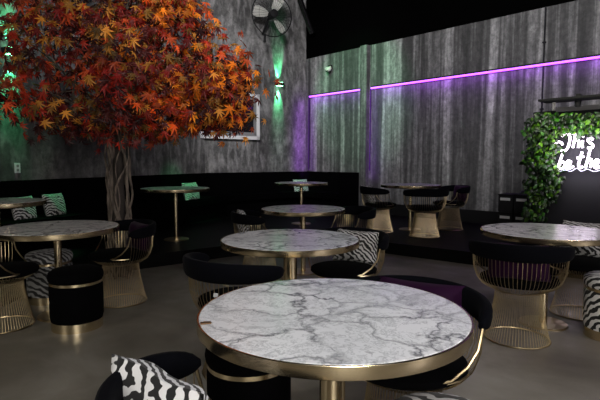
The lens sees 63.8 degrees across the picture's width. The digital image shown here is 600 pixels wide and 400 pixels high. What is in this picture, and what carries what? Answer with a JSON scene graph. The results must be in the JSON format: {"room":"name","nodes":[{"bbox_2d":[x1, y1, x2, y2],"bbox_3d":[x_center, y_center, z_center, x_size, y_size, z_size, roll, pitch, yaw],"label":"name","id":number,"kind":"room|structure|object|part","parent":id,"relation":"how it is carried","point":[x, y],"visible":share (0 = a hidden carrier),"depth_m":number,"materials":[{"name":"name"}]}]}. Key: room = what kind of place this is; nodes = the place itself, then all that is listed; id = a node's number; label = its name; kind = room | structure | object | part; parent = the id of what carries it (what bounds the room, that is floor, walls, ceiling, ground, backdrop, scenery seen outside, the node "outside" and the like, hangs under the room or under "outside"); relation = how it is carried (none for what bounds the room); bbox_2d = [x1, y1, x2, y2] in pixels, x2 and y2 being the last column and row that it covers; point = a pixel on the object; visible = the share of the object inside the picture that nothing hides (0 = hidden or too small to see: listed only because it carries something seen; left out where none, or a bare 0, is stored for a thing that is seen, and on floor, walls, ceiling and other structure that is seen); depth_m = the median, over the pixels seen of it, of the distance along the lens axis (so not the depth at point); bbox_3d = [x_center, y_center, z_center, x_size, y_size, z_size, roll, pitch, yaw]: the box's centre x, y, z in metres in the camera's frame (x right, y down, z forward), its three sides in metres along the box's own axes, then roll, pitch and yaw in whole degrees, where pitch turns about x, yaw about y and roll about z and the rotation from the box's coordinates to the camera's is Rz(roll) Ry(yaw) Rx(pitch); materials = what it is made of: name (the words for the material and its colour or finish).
{"room":"entertainment venue","nodes":[
{"label":"entertainment venue","id":0,"kind":"room"},
{"bbox_2d":[0,0,204,180],"bbox_3d":[-4.399,-1.637,3.186,0.150,5.150,13.500,2,5,21],"label":"wall","id":1,"kind":"structure","parent":0,"point":[51,158],"depth_m":6.38,"materials":[{"name":"concrete"}]},
{"bbox_2d":[1,47,20,55],"bbox_3d":[-3.330,-1.714,5.567,0.110,0.080,0.190,2,5,21],"label":"wall sconce","id":2,"kind":"object","parent":1,"relation":"attached to","point":[2,48],"visible":0.34,"depth_m":5.48,"materials":[{"name":"black paint"}]},
{"bbox_2d":[14,163,20,172],"bbox_3d":[-3.361,-0.381,5.735,0.016,0.120,0.075,2,5,21],"label":"wall outlet","id":3,"kind":"object","parent":1,"relation":"attached to","point":[16,165],"visible":1,"depth_m":5.73,"materials":[{"name":"grey plastic"}]},
{"bbox_2d":[202,0,305,172],"bbox_3d":[-0.919,-2.201,10.302,2.600,5.150,0.151,-4,6,-39],"label":"wall","id":4,"kind":"structure","parent":0,"point":[281,146],"depth_m":10.42,"materials":[{"name":"concrete"}]},
{"bbox_2d":[200,93,259,139],"bbox_3d":[-1.418,-1.718,9.794,1.396,0.950,0.070,-4,6,-39],"label":"wall mirror","id":5,"kind":"object","parent":4,"relation":"attached to","point":[256,124],"visible":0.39,"depth_m":10.11,"materials":[{"name":"grey paint"}]},
{"bbox_3d":[-1.433,-1.720,9.812,1.156,0.670,0.020,-4,6,-39],"label":"glass","id":6,"kind":"part","parent":5,"relation":"part of","materials":[{"name":"black"}]},
{"bbox_3d":[-1.424,-1.719,9.802,1.256,0.810,0.050,-4,6,-39],"label":"frame","id":7,"kind":"part","parent":5,"relation":"part of","materials":[{"name":"grey"}]},
{"bbox_2d":[251,0,291,41],"bbox_3d":[-0.571,-3.709,9.827,0.676,1.003,0.579,1,5,16],"label":"wall fan","id":8,"kind":"object","parent":4,"relation":"attached to","point":[259,11],"visible":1,"depth_m":9.79,"materials":[{"name":"black paint"}]},
{"bbox_3d":[-0.792,-3.804,9.729,0.328,0.190,0.100,-2,5,-24],"label":"fan blade","id":9,"kind":"part","parent":8,"relation":"part of","materials":[{"name":"grey metal"}]},
{"bbox_3d":[-0.454,-3.990,9.869,0.254,0.319,0.069,-1,5,-9],"label":"fan blade","id":10,"kind":"part","parent":8,"relation":"part of","materials":[{"name":"grey metal"}]},
{"bbox_3d":[-0.418,-3.583,9.914,0.285,0.303,0.083,-3,5,-31],"label":"fan blade","id":11,"kind":"part","parent":8,"relation":"part of","materials":[{"name":"grey metal"}]},
{"bbox_2d":[297,0,313,33],"bbox_3d":[0.101,-4.011,10.338,0.118,0.792,0.654,3,6,36],"label":"ceiling pipe","id":12,"kind":"object","parent":4,"relation":"attached to","point":[300,2],"visible":1,"depth_m":10.34,"materials":[{"name":"black metal"}]},
{"bbox_2d":[0,252,599,399],"bbox_3d":[1.250,0.913,4.235,19.500,0.100,16.700,0,5,0],"label":"floor","id":13,"kind":"structure","parent":0,"point":[37,363],"depth_m":3.15,"materials":[{"name":"concrete"}]},
{"bbox_2d":[0,241,39,333],"bbox_3d":[-2.207,0.580,3.484,0.566,0.680,0.560,2,5,27],"label":"wire chair","id":14,"kind":"object","parent":13,"relation":"on","point":[22,270],"visible":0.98,"depth_m":3.49,"materials":[{"name":"gold metal"}]},
{"bbox_3d":[-1.986,0.437,3.304,0.021,0.194,0.213,2,5,27],"label":"arm rod","id":15,"kind":"part","parent":14,"relation":"part of","materials":[{"name":"gold metal"}]},
{"bbox_3d":[-2.145,0.403,3.740,0.213,0.193,0.022,2,5,23],"label":"arm rod","id":16,"kind":"part","parent":14,"relation":"part of","materials":[{"name":"gold metal"}]},
{"bbox_2d":[0,261,39,280],"bbox_3d":[-2.154,0.516,3.497,0.468,0.064,0.493,-2,5,-20],"label":"seat cushion","id":17,"kind":"object","parent":14,"relation":"on","point":[14,269],"depth_m":3.45,"materials":[{"name":"black fabric"}]},
{"bbox_2d":[24,248,72,305],"bbox_3d":[-2.160,0.650,4.164,0.376,0.436,0.376,0,5,0],"label":"stool","id":18,"kind":"object","parent":13,"relation":"on","point":[37,285],"visible":0.61,"depth_m":4.00,"materials":[{"name":"multicoloured fabric"}]},
{"bbox_2d":[0,220,119,321],"bbox_3d":[-1.870,0.554,3.735,0.902,0.696,0.902,0,5,0],"label":"pedestal table","id":19,"kind":"object","parent":13,"relation":"on","point":[55,231],"visible":0.85,"depth_m":3.62,"materials":[{"name":"white stone"}]},
{"bbox_3d":[-1.870,0.894,3.762,0.330,0.012,0.330,0,5,0],"label":"plate","id":20,"kind":"part","parent":19,"relation":"part of","materials":[{"name":"gold metal"}]},
{"bbox_2d":[47,264,103,334],"bbox_3d":[-1.620,0.703,3.497,0.376,0.436,0.376,0,5,0],"label":"stool","id":21,"kind":"object","parent":13,"relation":"on","point":[75,292],"visible":1,"depth_m":3.35,"materials":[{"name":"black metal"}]},
{"bbox_2d":[88,219,155,307],"bbox_3d":[-1.500,0.528,4.140,0.566,0.680,0.560,0,5,5],"label":"wire chair","id":22,"kind":"object","parent":13,"relation":"on","point":[124,254],"visible":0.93,"depth_m":4.01,"materials":[{"name":"gold metal"}]},
{"bbox_2d":[88,247,147,262],"bbox_3d":[-1.542,0.468,4.099,0.468,0.064,0.493,-4,6,-42],"label":"seat cushion","id":23,"kind":"object","parent":22,"relation":"on","point":[110,255],"depth_m":3.97,"materials":[{"name":"black fabric"}]},
{"bbox_3d":[-1.457,0.393,3.856,0.213,0.193,0.022,0,5,1],"label":"arm rod","id":24,"kind":"part","parent":22,"relation":"part of","materials":[{"name":"gold metal"}]},
{"bbox_2d":[126,221,150,251],"bbox_3d":[-1.403,0.315,4.212,0.155,0.231,0.380,-4,6,-42],"label":"throw pillow","id":25,"kind":"object","parent":22,"relation":"on","point":[134,225],"visible":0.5,"depth_m":4.13,"materials":[{"name":"purple fabric"}]},
{"bbox_2d":[0,0,280,279],"bbox_3d":[-1.756,-1.162,4.827,2.880,3.967,2.647,2,5,27],"label":"maple tree","id":26,"kind":"object","parent":13,"relation":"on","point":[216,93],"visible":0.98,"depth_m":4.42,"materials":[{"name":"orange plant"}]},
{"bbox_2d":[95,351,210,399],"bbox_3d":[-0.204,0.765,1.143,0.562,0.680,0.561,1,5,12],"label":"wire chair","id":27,"kind":"object","parent":13,"relation":"on","point":[178,364],"visible":0.57,"depth_m":1.34,"materials":[{"name":"black fabric"}]},
{"bbox_2d":[111,354,208,399],"bbox_3d":[-0.336,0.537,1.181,0.343,0.274,0.151,3,5,34],"label":"throw pillow","id":28,"kind":"object","parent":27,"relation":"on","point":[142,379],"visible":0.91,"depth_m":1.14,"materials":[{"name":"fabric"}]},
{"bbox_3d":[-0.203,0.588,1.406,0.213,0.193,0.022,1,5,10],"label":"arm rod","id":29,"kind":"part","parent":27,"relation":"part of","materials":[{"name":"gold metal"}]},
{"bbox_2d":[182,252,283,379],"bbox_3d":[-0.374,0.640,2.718,0.560,0.680,0.566,-1,5,-9],"label":"wire chair","id":30,"kind":"object","parent":13,"relation":"on","point":[196,266],"visible":0.28,"depth_m":2.48,"materials":[{"name":"black fabric"}]},
{"bbox_2d":[198,286,246,307],"bbox_3d":[-0.340,0.575,2.757,0.493,0.064,0.468,4,6,38],"label":"seat cushion","id":31,"kind":"object","parent":30,"relation":"on","point":[235,287],"depth_m":2.80,"materials":[{"name":"black fabric"}]},
{"bbox_2d":[205,348,290,399],"bbox_3d":[-0.220,0.814,2.091,0.376,0.436,0.376,0,5,0],"label":"stool","id":32,"kind":"object","parent":13,"relation":"on","point":[226,380],"visible":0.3,"depth_m":1.93,"materials":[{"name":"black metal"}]},
{"bbox_2d":[231,210,275,265],"bbox_3d":[-0.469,0.454,5.066,0.561,0.680,0.563,3,6,36],"label":"wire chair","id":33,"kind":"object","parent":13,"relation":"on","point":[252,217],"visible":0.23,"depth_m":4.86,"materials":[{"name":"black fabric"}]},
{"bbox_2d":[236,209,249,231],"bbox_3d":[-0.603,0.236,5.030,0.159,0.259,0.380,-1,5,-8],"label":"throw pillow","id":34,"kind":"object","parent":33,"relation":"on","point":[238,210],"visible":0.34,"depth_m":4.88,"materials":[{"name":"fabric"}]},
{"bbox_2d":[220,229,359,279],"bbox_3d":[-0.064,0.598,3.181,0.902,0.696,0.902,0,5,0],"label":"pedestal table","id":35,"kind":"object","parent":13,"relation":"on","point":[289,245],"visible":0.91,"depth_m":2.99,"materials":[{"name":"white stone"}]},
{"bbox_2d":[0,213,598,305],"bbox_3d":[2.616,0.603,6.555,11.878,0.149,8.056,1,5,13],"label":"raised platform","id":36,"kind":"object","parent":13,"relation":"on","point":[205,236],"depth_m":6.34,"materials":[{"name":"black"}]},
{"bbox_2d":[0,198,46,280],"bbox_3d":[-2.720,0.355,4.342,0.802,0.696,0.802,0,5,0],"label":"pedestal table","id":37,"kind":"object","parent":36,"relation":"on","point":[5,203],"visible":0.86,"depth_m":4.26,"materials":[{"name":"white stone"}]},
{"bbox_2d":[0,173,227,261],"bbox_3d":[-2.678,0.104,6.688,0.610,0.825,5.998,2,5,21],"label":"banquette","id":38,"kind":"object","parent":36,"relation":"on","point":[84,198],"visible":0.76,"depth_m":6.71,"materials":[{"name":"black leather"}]},
{"bbox_2d":[9,196,36,219],"bbox_3d":[-3.151,0.101,5.495,0.159,0.284,0.300,2,5,21],"label":"throw pillow","id":39,"kind":"object","parent":38,"relation":"on","point":[28,212],"visible":0.56,"depth_m":5.43,"materials":[{"name":"fabric"}]},
{"bbox_2d":[41,193,65,215],"bbox_3d":[-3.000,0.065,5.886,0.161,0.293,0.300,2,5,21],"label":"throw pillow","id":40,"kind":"object","parent":38,"relation":"on","point":[55,205],"visible":0.83,"depth_m":5.83,"materials":[{"name":"fabric"}]},
{"bbox_3d":[-2.906,-0.032,6.767,0.120,0.565,5.996,2,5,21],"label":"backrest","id":41,"kind":"part","parent":38,"relation":"part of","materials":[{"name":"black leather"}]},
{"bbox_3d":[-2.646,0.194,6.597,0.480,0.140,5.834,2,5,21],"label":"seat","id":42,"kind":"part","parent":38,"relation":"part of","materials":[{"name":"black leather"}]},
{"bbox_2d":[182,182,199,199],"bbox_3d":[-1.882,-0.143,8.324,0.165,0.322,0.440,2,5,21],"label":"throw pillow","id":43,"kind":"object","parent":38,"relation":"on","point":[187,196],"visible":0.55,"depth_m":8.24,"materials":[{"name":"fabric"}]},
{"bbox_2d":[140,186,209,240],"bbox_3d":[-1.670,0.185,6.485,0.902,0.696,0.902,0,5,0],"label":"pedestal table","id":44,"kind":"object","parent":36,"relation":"on","point":[175,190],"visible":1,"depth_m":6.43,"materials":[{"name":"gold stone"}]},
{"bbox_3d":[-1.670,0.526,6.512,0.330,0.012,0.330,0,5,0],"label":"plate","id":45,"kind":"part","parent":44,"relation":"part of","materials":[{"name":"gold metal"}]},
{"bbox_2d":[209,171,318,215],"bbox_3d":[-0.682,-0.170,10.152,2.578,0.825,0.610,-4,6,-39],"label":"banquette","id":46,"kind":"object","parent":36,"relation":"on","point":[254,191],"visible":0.77,"depth_m":9.96,"materials":[{"name":"black leather"}]},
{"bbox_3d":[-0.836,-0.315,10.332,2.576,0.565,0.120,-4,6,-39],"label":"backrest","id":47,"kind":"part","parent":46,"relation":"part of","materials":[{"name":"black leather"}]},
{"bbox_3d":[-0.580,-0.088,10.158,2.414,0.140,0.480,-4,6,-39],"label":"seat","id":48,"kind":"part","parent":46,"relation":"part of","materials":[{"name":"black leather"}]},
{"bbox_2d":[293,179,307,191],"bbox_3d":[0.021,-0.311,10.621,0.400,0.293,0.161,-4,6,-39],"label":"throw pillow","id":49,"kind":"object","parent":46,"relation":"on","point":[296,189],"visible":0.44,"depth_m":10.56,"materials":[{"name":"fabric"}]},
{"bbox_2d":[274,182,327,224],"bbox_3d":[0.020,0.055,8.130,0.902,0.696,0.902,0,5,0],"label":"pedestal table","id":50,"kind":"object","parent":36,"relation":"on","point":[301,185],"visible":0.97,"depth_m":7.87,"materials":[{"name":"white stone"}]},
{"bbox_3d":[0.020,0.396,8.157,0.330,0.012,0.330,0,5,0],"label":"plate","id":51,"kind":"part","parent":50,"relation":"part of","materials":[{"name":"gold metal"}]},
{"bbox_2d":[306,171,356,206],"bbox_3d":[0.479,-0.191,10.411,0.610,0.825,1.528,-4,6,-44],"label":"banquette","id":52,"kind":"object","parent":36,"relation":"on","point":[327,195],"visible":0.6,"depth_m":10.38,"materials":[{"name":"black leather"}]},
{"bbox_3d":[0.647,-0.087,10.151,0.480,0.140,0.904,-4,6,-44],"label":"seat","id":53,"kind":"part","parent":52,"relation":"part of","materials":[{"name":"black leather"}]},
{"bbox_3d":[0.655,-0.334,10.571,0.120,0.565,1.526,-4,6,-44],"label":"backrest","id":54,"kind":"part","parent":52,"relation":"part of","materials":[{"name":"black leather"}]},
{"bbox_2d":[338,172,358,206],"bbox_3d":[1.020,-0.143,9.817,0.680,0.824,0.060,-4,6,-44],"label":"wall","id":55,"kind":"structure","parent":36,"relation":"on","point":[348,189],"depth_m":9.74,"materials":[{"name":"black paint"}]},
{"bbox_2d":[360,186,395,232],"bbox_3d":[1.151,0.133,7.226,0.561,0.680,0.563,3,5,34],"label":"wire chair","id":56,"kind":"object","parent":36,"relation":"on","point":[384,205],"visible":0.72,"depth_m":7.08,"materials":[{"name":"gold metal"}]},
{"bbox_2d":[362,185,374,203],"bbox_3d":[1.018,-0.085,7.185,0.159,0.259,0.380,-1,5,-10],"label":"throw pillow","id":57,"kind":"object","parent":56,"relation":"on","point":[365,196],"visible":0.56,"depth_m":7.06,"materials":[{"name":"fabric"}]},
{"bbox_2d":[365,202,395,207],"bbox_3d":[1.206,0.070,7.231,0.468,0.064,0.493,-1,5,-10],"label":"seat cushion","id":58,"kind":"object","parent":56,"relation":"on","point":[377,204],"depth_m":7.04,"materials":[{"name":"black fabric"}]},
{"bbox_2d":[381,183,440,230],"bbox_3d":[1.700,0.110,7.432,0.902,0.696,0.902,0,5,0],"label":"pedestal table","id":59,"kind":"object","parent":36,"relation":"on","point":[409,186],"visible":0.94,"depth_m":7.30,"materials":[{"name":"gold stone"}]},
{"bbox_3d":[1.700,0.451,7.459,0.330,0.012,0.330,0,5,0],"label":"plate","id":60,"kind":"part","parent":59,"relation":"part of","materials":[{"name":"gold metal"}]},
{"bbox_2d":[403,189,448,237],"bbox_3d":[1.756,0.173,6.719,0.579,0.680,0.557,3,5,31],"label":"wire chair","id":61,"kind":"object","parent":36,"relation":"on","point":[416,208],"visible":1,"depth_m":6.59,"materials":[{"name":"gold metal"}]},
{"bbox_2d":[407,204,441,210],"bbox_3d":[1.748,0.106,6.766,0.493,0.064,0.468,-1,5,-7],"label":"seat cushion","id":62,"kind":"object","parent":61,"relation":"on","point":[415,207],"depth_m":6.59,"materials":[{"name":"black fabric"}]},
{"bbox_2d":[433,185,470,230],"bbox_3d":[2.359,0.112,7.489,0.561,0.680,0.563,3,5,34],"label":"wire chair","id":63,"kind":"object","parent":36,"relation":"on","point":[465,190],"visible":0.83,"depth_m":7.36,"materials":[{"name":"gold metal"}]},
{"bbox_2d":[433,200,464,205],"bbox_3d":[2.304,0.050,7.474,0.468,0.064,0.493,-1,5,-10],"label":"seat cushion","id":64,"kind":"object","parent":63,"relation":"on","point":[449,202],"depth_m":7.29,"materials":[{"name":"black fabric"}]},
{"bbox_2d":[452,185,467,200],"bbox_3d":[2.491,-0.105,7.495,0.158,0.250,0.380,-1,5,-10],"label":"throw pillow","id":65,"kind":"object","parent":63,"relation":"on","point":[463,198],"visible":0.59,"depth_m":7.45,"materials":[{"name":"purple fabric"}]},
{"bbox_2d":[498,212,513,222],"bbox_3d":[3.262,0.316,7.505,0.370,0.274,0.225,-4,6,-44],"label":"storage box","id":66,"kind":"object","parent":36,"relation":"on","point":[503,217],"visible":0.49,"depth_m":7.36,"materials":[{"name":"black"}]},
{"bbox_2d":[498,193,519,212],"bbox_3d":[3.262,0.040,7.484,0.370,0.274,0.225,-4,6,-44],"label":"storage box","id":67,"kind":"object","parent":66,"relation":"on","point":[505,200],"visible":0.75,"depth_m":7.35,"materials":[{"name":"black"}]},
{"bbox_3d":[3.262,-0.085,7.474,0.370,0.025,0.225,-4,6,-44],"label":"box lid","id":68,"kind":"part","parent":67,"relation":"part of","materials":[{"name":"black paint"}]},
{"bbox_2d":[513,213,528,222],"bbox_3d":[3.429,0.329,7.333,0.370,0.274,0.225,-4,6,-44],"label":"storage box","id":69,"kind":"object","parent":36,"relation":"on","point":[518,218],"visible":0.27,"depth_m":7.23,"materials":[{"name":"black"}]},
{"bbox_2d":[514,194,529,212],"bbox_3d":[3.429,0.053,7.311,0.370,0.274,0.225,-4,6,-44],"label":"storage box","id":70,"kind":"object","parent":69,"relation":"on","point":[519,199],"visible":0.51,"depth_m":7.21,"materials":[{"name":"black"}]},
{"bbox_3d":[3.429,-0.071,7.301,0.370,0.025,0.225,-4,6,-44],"label":"box lid","id":71,"kind":"part","parent":70,"relation":"part of","materials":[{"name":"black paint"}]},
{"bbox_2d":[529,109,599,223],"bbox_3d":[4.376,-0.266,5.705,0.450,1.719,3.000,-4,6,-44],"label":"wall","id":72,"kind":"structure","parent":36,"relation":"on","point":[579,200],"depth_m":6.21,"materials":[{"name":"black"}]},
{"bbox_2d":[519,112,599,222],"bbox_3d":[3.510,-0.397,6.136,0.240,1.500,1.437,-4,6,-44],"label":"ivy garland","id":73,"kind":"object","parent":72,"relation":"attached to","point":[541,124],"visible":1,"depth_m":6.36,"materials":[{"name":"green plant"}]},
{"bbox_2d":[538,94,599,111],"bbox_3d":[4.327,-1.169,5.258,0.300,0.194,3.200,-4,6,-44],"label":"rack","id":74,"kind":"object","parent":72,"relation":"attached to","point":[578,98],"visible":0.98,"depth_m":6.10,"materials":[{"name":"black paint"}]},
{"bbox_3d":[4.426,-1.105,5.290,0.050,0.060,3.000,-4,6,-44],"label":"rail","id":75,"kind":"part","parent":74,"relation":"part of","materials":[{"name":"grey metal"}]},
{"bbox_2d":[555,133,599,171],"bbox_3d":[3.542,-0.609,6.141,0.090,0.507,0.545,-4,6,-44],"label":"sign","id":76,"kind":"object","parent":72,"relation":"attached to","point":[588,159],"visible":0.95,"depth_m":6.10,"materials":[{"name":"white plastic"}]},
{"bbox_2d":[261,205,344,275],"bbox_3d":[0.035,0.437,5.211,0.902,0.696,0.902,0,5,0],"label":"pedestal table","id":77,"kind":"object","parent":13,"relation":"on","point":[303,211],"visible":0.91,"depth_m":5.06,"materials":[{"name":"white stone"}]},
{"bbox_3d":[0.035,0.778,5.238,0.330,0.012,0.330,0,5,0],"label":"plate","id":78,"kind":"part","parent":77,"relation":"part of","materials":[{"name":"gold metal"}]},
{"bbox_2d":[196,278,473,399],"bbox_3d":[0.111,0.716,1.659,0.902,0.700,0.902,0,5,0],"label":"pedestal table","id":79,"kind":"object","parent":13,"relation":"on","point":[333,332],"visible":1,"depth_m":1.44,"materials":[{"name":"white stone"}]},
{"bbox_3d":[-0.291,0.380,1.491,0.034,0.004,0.020,-2,5,-19],"label":"number plate","id":80,"kind":"part","parent":79,"relation":"part of","materials":[{"name":"brown metal"}]},
{"bbox_2d":[308,227,388,278],"bbox_3d":[0.353,0.571,3.589,0.561,0.680,0.563,-1,5,-10],"label":"wire chair","id":81,"kind":"object","parent":13,"relation":"on","point":[344,269],"visible":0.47,"depth_m":3.45,"materials":[{"name":"black fabric"}]},
{"bbox_2d":[311,260,376,278],"bbox_3d":[0.321,0.513,3.538,0.493,0.064,0.468,3,6,35],"label":"seat cushion","id":82,"kind":"object","parent":81,"relation":"on","point":[344,269],"depth_m":3.42,"materials":[{"name":"black fabric"}]},
{"bbox_2d":[332,228,378,264],"bbox_3d":[0.429,0.352,3.680,0.380,0.240,0.156,3,6,35],"label":"throw pillow","id":83,"kind":"object","parent":81,"relation":"on","point":[366,252],"visible":0.64,"depth_m":3.59,"materials":[{"name":"fabric"}]},
{"bbox_3d":[0.457,0.436,3.321,0.213,0.193,0.022,-1,5,-12],"label":"arm rod","id":84,"kind":"part","parent":81,"relation":"part of","materials":[{"name":"gold metal"}]},
{"bbox_2d":[331,206,375,259],"bbox_3d":[0.597,0.421,5.483,0.566,0.680,0.560,2,5,27],"label":"wire chair","id":85,"kind":"object","parent":13,"relation":"on","point":[364,213],"visible":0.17,"depth_m":5.57,"materials":[{"name":"black fabric"}]},
{"bbox_2d":[358,275,492,399],"bbox_3d":[0.440,0.699,1.975,0.566,0.680,0.560,-1,5,-13],"label":"wire chair","id":86,"kind":"object","parent":13,"relation":"on","point":[476,304],"visible":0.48,"depth_m":1.78,"materials":[{"name":"black fabric"}]},
{"bbox_2d":[367,355,468,390],"bbox_3d":[0.412,0.641,1.922,0.493,0.064,0.468,3,5,30],"label":"seat cushion","id":87,"kind":"object","parent":86,"relation":"on","point":[450,374],"depth_m":1.72,"materials":[{"name":"black fabric"}]},
{"bbox_2d":[379,275,465,306],"bbox_3d":[0.507,0.475,2.074,0.380,0.250,0.158,3,5,30],"label":"throw pillow","id":88,"kind":"object","parent":86,"relation":"on","point":[453,293],"visible":0.12,"depth_m":2.02,"materials":[{"name":"purple fabric"}]},
{"bbox_3d":[0.353,0.646,1.821,0.516,0.010,0.212,3,5,30],"label":"rail","id":89,"kind":"part","parent":86,"relation":"part of","materials":[{"name":"gold metal"}]},
{"bbox_3d":[0.566,0.563,1.718,0.213,0.193,0.022,-1,5,-17],"label":"arm rod","id":90,"kind":"part","parent":86,"relation":"part of","materials":[{"name":"gold metal"}]},
{"bbox_2d":[394,392,468,399],"bbox_3d":[0.430,0.863,1.478,0.376,0.436,0.376,0,5,0],"label":"stool","id":91,"kind":"object","parent":13,"relation":"on","point":[418,395],"visible":1,"depth_m":1.57,"materials":[{"name":"multicoloured fabric"}]},
{"bbox_2d":[469,240,574,349],"bbox_3d":[1.452,0.601,3.212,0.562,0.680,0.561,-2,5,-18],"label":"wire chair","id":92,"kind":"object","parent":13,"relation":"on","point":[532,255],"visible":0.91,"depth_m":3.08,"materials":[{"name":"gold metal"}]},
{"bbox_2d":[487,242,552,281],"bbox_3d":[1.394,0.396,3.075,0.380,0.250,0.158,2,5,26],"label":"throw pillow","id":93,"kind":"object","parent":92,"relation":"on","point":[501,271],"visible":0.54,"depth_m":3.04,"materials":[{"name":"purple fabric"}]},
{"bbox_2d":[480,270,559,290],"bbox_3d":[1.477,0.535,3.257,0.493,0.064,0.468,2,5,26],"label":"seat cushion","id":94,"kind":"object","parent":92,"relation":"on","point":[500,282],"depth_m":3.08,"materials":[{"name":"black fabric"}]},
{"bbox_2d":[481,223,599,330],"bbox_3d":[1.800,0.569,3.546,0.902,0.696,0.902,0,5,0],"label":"pedestal table","id":95,"kind":"object","parent":13,"relation":"on","point":[543,234],"visible":0.95,"depth_m":3.44,"materials":[{"name":"white stone"}]},
{"bbox_3d":[1.800,0.909,3.573,0.330,0.012,0.330,0,5,0],"label":"plate","id":96,"kind":"part","parent":95,"relation":"part of","materials":[{"name":"gold metal"}]},
{"bbox_2d":[540,224,599,320],"bbox_3d":[2.228,0.554,3.802,0.568,0.680,0.560,0,5,3],"label":"wire chair","id":97,"kind":"object","parent":13,"relation":"on","point":[580,263],"visible":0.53,"depth_m":3.70,"materials":[{"name":"gold metal"}]},
{"bbox_2d":[550,255,599,271],"bbox_3d":[2.188,0.495,3.759,0.468,0.064,0.493,-5,6,-45],"label":"seat cushion","id":98,"kind":"object","parent":97,"relation":"on","point":[580,263],"depth_m":3.63,"materials":[{"name":"black fabric"}]},
{"bbox_2d":[560,220,599,257],"bbox_3d":[2.325,0.318,3.883,0.418,0.277,0.162,5,6,45],"label":"throw pillow","id":99,"kind":"object","parent":97,"relation":"on","point":[594,251],"visible":0.35,"depth_m":3.85,"materials":[{"name":"fabric"}]},
{"bbox_2d":[582,270,599,341],"bbox_3d":[2.140,0.719,3.287,0.376,0.436,0.376,0,5,0],"label":"stool","id":100,"kind":"object","parent":13,"relation":"on","point":[591,297],"visible":1,"depth_m":3.25,"materials":[{"name":"multicoloured fabric"}]},
{"bbox_2d":[306,0,599,211],"bbox_3d":[4.878,-1.071,6.327,0.150,3.525,13.500,-4,6,-44],"label":"wall","id":101,"kind":"structure","parent":0,"point":[465,130],"depth_m":8.41,"materials":[{"name":"wood"}]},
{"bbox_2d":[325,65,331,71],"bbox_3d":[0.618,-2.833,10.390,0.171,0.157,0.140,-4,6,-44],"label":"security camera","id":102,"kind":"object","parent":101,"relation":"attached to","point":[329,67],"visible":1,"depth_m":10.36,"materials":[{"name":"white plastic"}]},
{"bbox_2d":[308,88,359,168],"bbox_3d":[0.727,-1.501,10.463,0.046,1.690,1.516,-4,6,-44],"label":"led strip","id":103,"kind":"object","parent":101,"relation":"attached to","point":[354,89],"visible":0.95,"depth_m":10.70,"materials":[{"name":"purple plastic"}]},
{"bbox_3d":[0.745,-2.329,10.396,0.020,0.030,1.489,-4,6,-44],"label":"mounting rail","id":104,"kind":"part","parent":103,"relation":"part of","materials":[{"name":"black"}]},
{"bbox_2d":[359,45,369,205],"bbox_3d":[1.318,-1.350,9.844,0.120,3.523,0.170,-4,6,-44],"label":"trim","id":105,"kind":"structure","parent":101,"relation":"attached to","point":[365,49],"depth_m":9.77,"materials":[{"name":"wood"}]},
{"bbox_2d":[375,204,497,223],"bbox_3d":[3.603,0.332,7.643,0.024,0.220,10.000,-4,6,-44],"label":"baseboard","id":106,"kind":"structure","parent":101,"relation":"attached to","point":[472,216],"depth_m":8.40,"materials":[{"name":"black paint"}]},
{"bbox_2d":[306,0,575,58],"bbox_3d":[4.878,-3.638,6.124,0.150,1.625,13.500,-4,6,-44],"label":"ceiling","id":107,"kind":"structure","parent":101,"relation":"attached to","point":[338,25],"depth_m":9.34,"materials":[{"name":"black paint"}]},
{"bbox_2d":[369,54,599,169],"bbox_3d":[4.544,-1.188,6.515,0.047,1.690,9.027,-4,6,-44],"label":"led strip","id":108,"kind":"object","parent":101,"relation":"attached to","point":[596,56],"visible":1,"depth_m":8.01,"materials":[{"name":"purple plastic"}]},
{"bbox_3d":[4.563,-2.016,6.448,0.020,0.030,9.000,-4,6,-44],"label":"mounting rail","id":109,"kind":"part","parent":108,"relation":"part of","materials":[{"name":"black"}]},
{"bbox_2d":[540,7,545,111],"bbox_3d":[3.704,-1.256,7.398,0.050,3.325,0.030,0,5,0],"label":"conduit","id":110,"kind":"object","parent":101,"relation":"attached to","point":[544,41],"visible":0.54,"depth_m":7.32,"materials":[{"name":"black metal"}]}
]}

